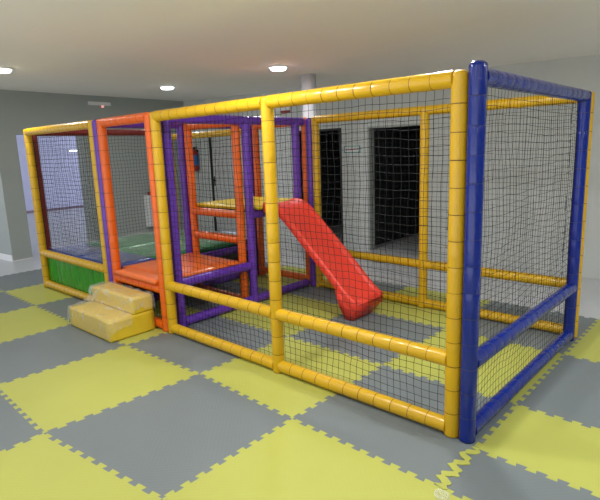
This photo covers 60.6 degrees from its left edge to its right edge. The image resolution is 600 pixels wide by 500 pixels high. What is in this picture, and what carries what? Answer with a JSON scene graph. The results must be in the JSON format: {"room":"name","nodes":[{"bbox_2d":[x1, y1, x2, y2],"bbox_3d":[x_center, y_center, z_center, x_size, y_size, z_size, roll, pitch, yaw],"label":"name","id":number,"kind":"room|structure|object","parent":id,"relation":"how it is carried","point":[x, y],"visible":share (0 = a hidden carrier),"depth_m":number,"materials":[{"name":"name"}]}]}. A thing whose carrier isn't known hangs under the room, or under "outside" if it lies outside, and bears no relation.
{"room":"indoor playground","nodes":[
{"label":"indoor playground","id":0,"kind":"room"},
{"bbox_2d":[16,135,82,210],"bbox_3d":[-7.276,-2.020,11.939,7.600,3.214,19.000,8,15,42],"label":"wall","id":1,"kind":"structure","parent":0,"point":[20,138],"depth_m":16.57,"materials":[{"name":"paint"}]},
{"bbox_2d":[26,205,83,212],"bbox_3d":[-9.942,-0.837,14.550,0.030,0.074,18.800,8,15,42],"label":"baseboard","id":2,"kind":"structure","parent":1,"relation":"attached to","point":[31,211],"depth_m":16.73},
{"bbox_2d":[0,90,183,260],"bbox_3d":[-6.236,-0.984,7.256,1.000,2.914,11.270,6,14,36],"label":"wall","id":3,"kind":"structure","parent":0,"point":[19,110],"depth_m":9.27,"materials":[{"name":"grey paint"}]},
{"bbox_2d":[0,253,32,261],"bbox_3d":[-5.088,0.072,8.967,1.012,0.104,0.340,6,14,36],"label":"baseboard","id":4,"kind":"structure","parent":3,"relation":"attached to","point":[7,257],"depth_m":8.66,"materials":[{"name":"white plastic"}]},
{"bbox_2d":[88,101,110,107],"bbox_3d":[-3.723,-2.699,9.538,0.050,0.095,0.440,6,14,36],"label":"emergency light","id":5,"kind":"object","parent":3,"relation":"attached to","point":[102,104],"visible":1,"depth_m":9.54,"materials":[{"name":"white plastic"}]},
{"bbox_2d":[143,192,152,226],"bbox_3d":[-3.016,-0.866,10.705,0.130,0.700,0.430,6,14,36],"label":"radiator","id":6,"kind":"object","parent":3,"relation":"attached to","point":[147,207],"visible":0.36,"depth_m":10.54,"materials":[{"name":"white metal"}]},
{"bbox_2d":[0,0,599,100],"bbox_3d":[-1.438,-2.780,8.691,22.000,0.558,15.600,8,15,42],"label":"ceiling","id":7,"kind":"structure","parent":0,"point":[204,49],"depth_m":4.69,"materials":[{"name":"white paint"}]},
{"bbox_2d":[0,66,12,72],"bbox_3d":[-3.455,-2.086,5.949,0.240,0.048,0.240,8,15,42],"label":"recessed light","id":8,"kind":"object","parent":7,"relation":"in","point":[2,69],"visible":1,"depth_m":5.91,"materials":[{"name":"white plastic"}]},
{"bbox_2d":[0,68,11,72],"bbox_3d":[-3.455,-2.075,5.951,0.208,0.026,0.208,8,15,42],"label":"diffuser","id":9,"kind":"object","parent":8,"relation":"attached to","point":[2,70],"depth_m":5.92,"materials":[{"name":"white plastic"}]},
{"bbox_2d":[159,85,174,89],"bbox_3d":[-2.108,-2.578,8.156,0.240,0.048,0.240,8,15,42],"label":"recessed light","id":10,"kind":"object","parent":7,"relation":"in","point":[163,87],"visible":1,"depth_m":8.08,"materials":[{"name":"white plastic"}]},
{"bbox_2d":[161,87,173,89],"bbox_3d":[-2.108,-2.567,8.158,0.208,0.026,0.208,8,15,42],"label":"diffuser","id":11,"kind":"object","parent":10,"relation":"attached to","point":[163,88],"depth_m":8.09,"materials":[{"name":"white plastic"}]},
{"bbox_2d":[268,65,287,70],"bbox_3d":[-0.264,-2.213,6.248,0.240,0.048,0.240,8,15,42],"label":"recessed light","id":12,"kind":"object","parent":7,"relation":"in","point":[272,67],"visible":1,"depth_m":6.18,"materials":[{"name":"white plastic"}]},
{"bbox_2d":[270,67,286,70],"bbox_3d":[-0.264,-2.202,6.250,0.208,0.026,0.208,8,15,42],"label":"diffuser","id":13,"kind":"object","parent":12,"relation":"attached to","point":[272,68],"depth_m":6.19,"materials":[{"name":"white plastic"}]},
{"bbox_2d":[0,208,599,319],"bbox_3d":[-1.339,-0.010,9.235,22.000,0.100,15.600,8,15,42],"label":"floor","id":14,"kind":"structure","parent":0,"point":[589,306],"depth_m":7.46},
{"bbox_2d":[0,292,34,312],"bbox_3d":[-3.757,0.678,5.873,1.039,0.014,1.039,8,15,42],"label":"foam mat","id":15,"kind":"object","parent":14,"relation":"on","point":[8,303],"visible":0.97,"depth_m":6.01,"materials":[{"name":"grey rubber"}]},
{"bbox_2d":[0,390,43,450],"bbox_3d":[-2.229,1.162,3.131,1.083,0.014,1.028,8,15,42],"label":"foam mat","id":16,"kind":"object","parent":14,"relation":"on","point":[14,428],"visible":0.99,"depth_m":3.24,"materials":[{"name":"grey rubber"}]},
{"bbox_2d":[0,269,43,291],"bbox_3d":[-3.818,0.403,7.283,1.039,0.014,1.064,8,15,42],"label":"foam mat","id":17,"kind":"object","parent":14,"relation":"on","point":[20,280],"visible":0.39,"depth_m":7.16,"materials":[{"name":"grey rubber"}]},
{"bbox_2d":[0,306,70,343],"bbox_3d":[-3.009,0.783,5.202,1.039,0.014,1.039,8,15,42],"label":"foam mat","id":18,"kind":"object","parent":14,"relation":"on","point":[19,323],"visible":0.87,"depth_m":5.29,"materials":[{"name":"yellow rubber"}]},
{"bbox_2d":[5,284,72,305],"bbox_3d":[-3.070,0.508,6.612,1.039,0.014,1.064,8,15,42],"label":"foam mat","id":19,"kind":"object","parent":14,"relation":"on","point":[35,294],"visible":0.46,"depth_m":6.37,"materials":[{"name":"yellow rubber"}]},
{"bbox_2d":[32,129,152,248],"bbox_3d":[-2.730,-0.695,7.366,0.092,2.024,1.952,8,15,42],"label":"panel","id":20,"kind":"object","parent":19,"relation":"on","point":[110,132],"visible":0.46,"depth_m":7.00,"materials":[{"name":"black fabric"}]},
{"bbox_2d":[0,324,125,382],"bbox_3d":[-2.270,0.889,4.525,1.035,0.014,1.074,8,15,42],"label":"foam mat","id":21,"kind":"object","parent":14,"relation":"on","point":[38,352],"visible":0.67,"depth_m":4.51,"materials":[{"name":"grey rubber"}]},
{"bbox_2d":[0,433,161,499],"bbox_3d":[-1.450,1.260,2.490,1.126,0.014,1.116,8,15,42],"label":"foam mat","id":22,"kind":"object","parent":14,"relation":"on","point":[39,468],"visible":1,"depth_m":2.71,"materials":[{"name":"yellow rubber"}]},
{"bbox_2d":[36,296,155,321],"bbox_3d":[-2.322,0.613,5.941,1.039,0.014,1.064,8,15,42],"label":"foam mat","id":23,"kind":"object","parent":14,"relation":"on","point":[59,307],"visible":0.32,"depth_m":5.86,"materials":[{"name":"grey rubber"}]},
{"bbox_2d":[23,120,108,301],"bbox_3d":[-2.716,-0.426,5.994,1.802,2.024,0.100,8,15,42],"label":"panel","id":24,"kind":"object","parent":23,"relation":"on","point":[74,276],"visible":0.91,"depth_m":6.11,"materials":[{"name":"yellow plastic"}]},
{"bbox_2d":[0,346,198,432],"bbox_3d":[-1.540,0.992,3.872,1.083,0.014,1.155,8,15,42],"label":"foam mat","id":25,"kind":"object","parent":14,"relation":"on","point":[61,395],"visible":0.99,"depth_m":3.80,"materials":[{"name":"yellow rubber"}]},
{"bbox_2d":[118,300,209,344],"bbox_3d":[-1.575,0.718,5.270,1.039,0.014,1.064,8,15,42],"label":"foam mat","id":26,"kind":"object","parent":14,"relation":"on","point":[157,330],"visible":0.24,"depth_m":4.87,"materials":[{"name":"yellow rubber"}]},
{"bbox_2d":[69,282,154,342],"bbox_3d":[-1.861,0.577,5.020,0.856,0.378,0.486,8,15,42],"label":"step","id":27,"kind":"structure","parent":26,"relation":"on","point":[116,312],"depth_m":4.87,"materials":[{"name":"yellow leather"}]},
{"bbox_2d":[96,112,167,331],"bbox_3d":[-1.623,-0.272,5.010,0.966,2.024,0.095,8,15,42],"label":"panel","id":28,"kind":"object","parent":26,"relation":"on","point":[137,118],"visible":0.6,"depth_m":4.98,"materials":[{"name":"orange plastic"}]},
{"bbox_2d":[114,252,241,284],"bbox_3d":[-1.316,0.183,5.463,0.911,0.079,1.046,8,15,42],"label":"pad","id":29,"kind":"object","parent":28,"relation":"on","point":[147,271],"visible":0.7,"depth_m":5.32,"materials":[{"name":"orange plastic"}]},
{"bbox_2d":[92,119,258,300],"bbox_3d":[-1.325,-0.498,6.105,0.092,2.024,2.152,8,15,42],"label":"panel","id":30,"kind":"object","parent":26,"relation":"on","point":[180,138],"visible":0.24,"depth_m":5.94,"materials":[{"name":"purple plastic"}]},
{"bbox_2d":[47,230,246,268],"bbox_3d":[-2.008,-0.067,6.839,1.796,0.113,1.956,8,15,42],"label":"pad","id":31,"kind":"object","parent":30,"relation":"attached to","point":[140,248],"visible":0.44,"depth_m":6.53,"materials":[{"name":"blue plastic"}]},
{"bbox_2d":[47,243,101,256],"bbox_3d":[-2.823,0.011,6.617,0.901,0.063,0.516,8,15,42],"label":"cushion","id":32,"kind":"object","parent":31,"relation":"on","point":[97,248],"depth_m":6.53,"materials":[{"name":"blue plastic"}]},
{"bbox_2d":[77,251,155,268],"bbox_3d":[-2.160,0.103,6.023,0.901,0.064,0.516,8,15,42],"label":"cushion","id":33,"kind":"object","parent":31,"relation":"on","point":[126,257],"depth_m":5.93,"materials":[{"name":"blue plastic"}]},
{"bbox_2d":[85,230,184,249],"bbox_3d":[-2.168,-0.151,7.321,0.901,0.063,1.446,8,15,42],"label":"cushion","id":34,"kind":"object","parent":31,"relation":"on","point":[136,240],"depth_m":7.08,"materials":[{"name":"green plastic"}]},
{"bbox_2d":[119,238,246,257],"bbox_3d":[-1.506,-0.058,6.727,0.901,0.063,1.446,8,15,42],"label":"cushion","id":35,"kind":"object","parent":31,"relation":"on","point":[149,249],"depth_m":6.52,"materials":[{"name":"green plastic"}]},
{"bbox_2d":[43,374,291,497],"bbox_3d":[-0.788,1.097,3.202,1.126,0.014,1.149,8,15,42],"label":"foam mat","id":36,"kind":"object","parent":14,"relation":"on","point":[160,440],"visible":1,"depth_m":3.12,"materials":[{"name":"grey rubber"}]},
{"bbox_2d":[126,316,286,373],"bbox_3d":[-0.824,0.823,4.603,1.039,0.014,1.054,8,15,42],"label":"foam mat","id":37,"kind":"object","parent":14,"relation":"on","point":[191,354],"visible":0.75,"depth_m":4.52,"materials":[{"name":"grey rubber"}]},
{"bbox_2d":[149,69,467,437],"bbox_3d":[-0.188,-0.071,3.727,2.900,2.024,0.102,8,15,42],"label":"panel","id":38,"kind":"object","parent":37,"relation":"on","point":[455,80],"visible":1,"depth_m":3.38,"materials":[{"name":"yellow plastic"}]},
{"bbox_2d":[184,281,267,315],"bbox_3d":[-0.883,0.548,6.014,1.039,0.014,1.054,8,15,42],"label":"foam mat","id":39,"kind":"object","parent":14,"relation":"on","point":[230,284],"visible":0.3,"depth_m":5.97,"materials":[{"name":"grey rubber"}]},
{"bbox_2d":[183,115,248,298],"bbox_3d":[-0.949,-0.443,5.768,0.922,2.020,0.092,8,15,42],"label":"panel","id":40,"kind":"object","parent":39,"relation":"on","point":[236,159],"visible":0.62,"depth_m":5.64,"materials":[{"name":"orange plastic"}]},
{"bbox_2d":[232,266,326,291],"bbox_3d":[-0.183,0.375,6.767,1.039,0.014,1.089,8,15,42],"label":"foam mat","id":41,"kind":"object","parent":14,"relation":"on","point":[264,278],"visible":0.27,"depth_m":6.72,"materials":[{"name":"rubber"}]},
{"bbox_2d":[251,117,310,283],"bbox_3d":[-0.238,-0.614,6.511,0.950,2.020,0.117,8,15,42],"label":"panel","id":42,"kind":"object","parent":41,"relation":"on","point":[257,175],"visible":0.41,"depth_m":6.60,"materials":[{"name":"black fabric"}]},
{"bbox_2d":[219,293,341,336],"bbox_3d":[-0.136,0.653,5.343,1.039,0.014,1.054,8,15,42],"label":"foam mat","id":43,"kind":"object","parent":14,"relation":"on","point":[287,297],"visible":0.53,"depth_m":5.31,"materials":[{"name":"yellow rubber"}]},
{"bbox_2d":[200,337,381,418],"bbox_3d":[-0.076,0.928,3.932,1.039,0.014,1.054,8,15,42],"label":"foam mat","id":44,"kind":"object","parent":14,"relation":"on","point":[290,395],"visible":0.84,"depth_m":3.83,"materials":[{"name":"yellow rubber"}]},
{"bbox_2d":[162,419,437,499],"bbox_3d":[-0.021,1.204,2.516,1.039,0.014,1.060,8,15,42],"label":"foam mat","id":45,"kind":"object","parent":14,"relation":"on","point":[296,461],"visible":1,"depth_m":2.66,"materials":[{"name":"yellow rubber"}]},
{"bbox_2d":[301,74,316,117],"bbox_3d":[0.164,-1.110,7.350,0.210,2.677,0.210,8,15,42],"label":"column","id":46,"kind":"structure","parent":14,"relation":"on","point":[308,81],"depth_m":7.06,"materials":[{"name":"grey paint"}]},
{"bbox_2d":[287,279,407,303],"bbox_3d":[0.564,0.480,6.096,1.039,0.014,1.089,8,15,42],"label":"foam mat","id":47,"kind":"object","parent":14,"relation":"on","point":[308,289],"visible":0.37,"depth_m":6.05,"materials":[{"name":"grey rubber"}]},
{"bbox_2d":[160,115,315,326],"bbox_3d":[-0.535,-0.399,5.491,0.135,2.012,2.013,8,15,43],"label":"panel","id":48,"kind":"object","parent":47,"relation":"on","point":[250,228],"visible":0.57,"depth_m":5.35,"materials":[{"name":"purple plastic"}]},
{"bbox_2d":[197,196,291,210],"bbox_3d":[-0.568,-0.561,6.094,1.026,0.068,0.934,8,15,42],"label":"deck","id":49,"kind":"object","parent":48,"relation":"attached to","point":[257,206],"visible":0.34,"depth_m":5.91,"materials":[{"name":"yellow plastic"}]},
{"bbox_2d":[254,200,285,209],"bbox_3d":[-0.277,-0.512,5.750,0.129,0.049,0.656,8,15,42],"label":"cushion","id":50,"kind":"object","parent":49,"relation":"on","point":[258,206],"depth_m":5.52,"materials":[{"name":"yellow plastic"}]},
{"bbox_2d":[311,91,594,337],"bbox_3d":[1.248,-0.401,5.146,2.912,2.024,0.101,8,15,42],"label":"safety net","id":51,"kind":"object","parent":47,"relation":"on","point":[424,116],"visible":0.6,"depth_m":5.07,"materials":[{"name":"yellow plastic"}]},
{"bbox_2d":[290,312,444,364],"bbox_3d":[0.612,0.758,4.672,1.039,0.014,1.054,8,15,42],"label":"foam mat","id":52,"kind":"object","parent":14,"relation":"on","point":[419,329],"visible":0.67,"depth_m":4.61,"materials":[{"name":"grey rubber"}]},
{"bbox_2d":[264,198,382,320],"bbox_3d":[0.231,0.052,5.386,1.220,1.118,0.504,8,15,42],"label":"slide","id":53,"kind":"object","parent":52,"relation":"on","point":[292,206],"visible":0.74,"depth_m":5.26,"materials":[{"name":"red plastic"}]},
{"bbox_2d":[293,365,515,485],"bbox_3d":[0.664,1.035,3.252,1.039,0.014,1.077,8,15,42],"label":"foam mat","id":54,"kind":"object","parent":14,"relation":"on","point":[423,450],"visible":0.76,"depth_m":3.10,"materials":[{"name":"grey rubber"}]},
{"bbox_2d":[459,60,591,443],"bbox_3d":[1.571,-0.092,3.437,0.099,2.053,2.052,8,15,42],"label":"panel","id":55,"kind":"object","parent":54,"relation":"on","point":[480,77],"visible":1,"depth_m":3.09,"materials":[{"name":"blue plastic"}]},
{"bbox_2d":[371,287,490,327],"bbox_3d":[1.312,0.585,5.425,1.039,0.014,1.089,8,15,42],"label":"foam mat","id":56,"kind":"object","parent":14,"relation":"on","point":[435,317],"visible":0.46,"depth_m":5.26,"materials":[{"name":"yellow rubber"}]},
{"bbox_2d":[422,487,472,499],"bbox_3d":[0.717,1.311,1.835,1.039,0.014,1.044,8,15,42],"label":"foam mat","id":57,"kind":"object","parent":14,"relation":"on","point":[439,494],"visible":0.98,"depth_m":2.47,"materials":[{"name":"yellow rubber"}]},
{"bbox_2d":[383,329,563,404],"bbox_3d":[1.360,0.863,4.001,1.039,0.014,1.054,8,15,42],"label":"foam mat","id":58,"kind":"object","parent":14,"relation":"on","point":[489,386],"visible":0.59,"depth_m":3.88,"materials":[{"name":"yellow rubber"}]},
{"bbox_2d":[434,446,599,499],"bbox_3d":[1.186,1.188,2.365,1.075,0.018,0.450,8,15,42],"label":"foam mat","id":59,"kind":"object","parent":14,"relation":"on","point":[486,477],"depth_m":2.55,"materials":[{"name":"grey rubber"}]},
{"bbox_2d":[445,301,597,354],"bbox_3d":[2.060,0.690,4.754,1.039,0.014,1.089,8,15,42],"label":"foam mat","id":60,"kind":"object","parent":14,"relation":"on","point":[584,323],"visible":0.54,"depth_m":4.63,"materials":[{"name":"grey rubber"}]},
{"bbox_2d":[474,405,599,497],"bbox_3d":[1.550,1.106,2.731,1.039,0.014,0.664,8,15,42],"label":"foam mat","id":61,"kind":"object","parent":14,"relation":"on","point":[555,447],"visible":0.98,"depth_m":2.84,"materials":[{"name":"yellow rubber"}]},
{"bbox_2d":[516,355,599,427],"bbox_3d":[2.107,0.968,3.330,1.039,0.014,1.054,8,15,42],"label":"foam mat","id":62,"kind":"object","parent":14,"relation":"on","point":[570,391],"visible":0.98,"depth_m":3.42,"materials":[{"name":"grey rubber"}]},
{"bbox_2d":[563,319,599,362],"bbox_3d":[2.807,0.795,4.083,1.039,0.014,1.089,8,15,42],"label":"foam mat","id":63,"kind":"object","parent":14,"relation":"on","point":[588,347],"visible":0.98,"depth_m":4.18,"materials":[{"name":"yellow rubber"}]},
{"bbox_2d":[319,126,419,244],"bbox_3d":[1.940,-1.486,9.496,4.000,2.464,2.830,8,15,42],"label":"doorway","id":64,"kind":"structure","parent":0,"point":[378,185],"depth_m":9.37,"materials":[{"name":"black paint"}]},
{"bbox_2d":[183,54,599,278],"bbox_3d":[2.526,-1.239,6.966,13.520,2.914,0.120,8,15,42],"label":"wall","id":65,"kind":"structure","parent":0,"point":[583,72],"depth_m":6.81,"materials":[{"name":"grey paint"}]},
{"bbox_2d":[193,147,198,170],"bbox_3d":[-2.274,-1.956,11.046,0.186,0.515,0.164,-2,11,0],"label":"fire extinguisher","id":66,"kind":"object","parent":65,"relation":"attached to","point":[194,150],"visible":0.45,"depth_m":10.99,"materials":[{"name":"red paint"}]},
{"bbox_2d":[197,100,213,230],"bbox_3d":[-2.014,-1.769,10.954,0.210,2.734,0.040,8,15,42],"label":"trim","id":67,"kind":"structure","parent":65,"relation":"attached to","point":[204,159],"depth_m":10.95,"materials":[{"name":"grey paint"}]},
{"bbox_2d":[208,136,236,232],"bbox_3d":[-1.500,-1.365,10.665,0.924,2.016,0.160,8,15,42],"label":"door","id":68,"kind":"structure","parent":65,"relation":"in","point":[215,145],"depth_m":10.70,"materials":[{"name":"grey metal"}]},
{"bbox_2d":[276,107,290,112],"bbox_3d":[-0.298,-2.503,9.176,0.340,0.110,0.060,8,15,42],"label":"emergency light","id":69,"kind":"object","parent":65,"relation":"attached to","point":[283,109],"visible":0.7,"depth_m":9.12,"materials":[{"name":"white plastic"}]},
{"bbox_2d":[299,128,342,243],"bbox_3d":[0.384,-1.090,8.991,0.994,1.991,0.140,8,15,42],"label":"door frame","id":70,"kind":"structure","parent":65,"relation":"in","point":[300,143],"depth_m":8.70,"materials":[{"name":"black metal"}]},
{"bbox_2d":[344,146,358,152],"bbox_3d":[0.844,-1.635,8.342,0.320,0.110,0.019,8,15,42],"label":"door sign","id":71,"kind":"object","parent":65,"relation":"attached to","point":[346,148],"visible":0.78,"depth_m":8.35,"materials":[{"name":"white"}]},
{"bbox_2d":[367,123,419,249],"bbox_3d":[1.498,-0.928,7.992,0.964,1.981,0.140,8,15,42],"label":"door frame","id":72,"kind":"structure","parent":65,"relation":"in","point":[371,192],"depth_m":8.26,"materials":[{"name":"grey paint"}]},
{"bbox_3d":[-0.931,0.270,7.438,1.039,0.014,1.089,8,15,42],"label":"foam mat","id":73,"kind":"object","parent":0,"visible":0},
{"bbox_2d":[171,129,246,236],"bbox_3d":[-1.333,-0.731,7.485,1.796,1.950,0.092,8,15,42],"label":"panel","id":74,"kind":"object","parent":73,"relation":"on","point":[194,134],"visible":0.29,"depth_m":7.29,"materials":[{"name":"black fabric"}]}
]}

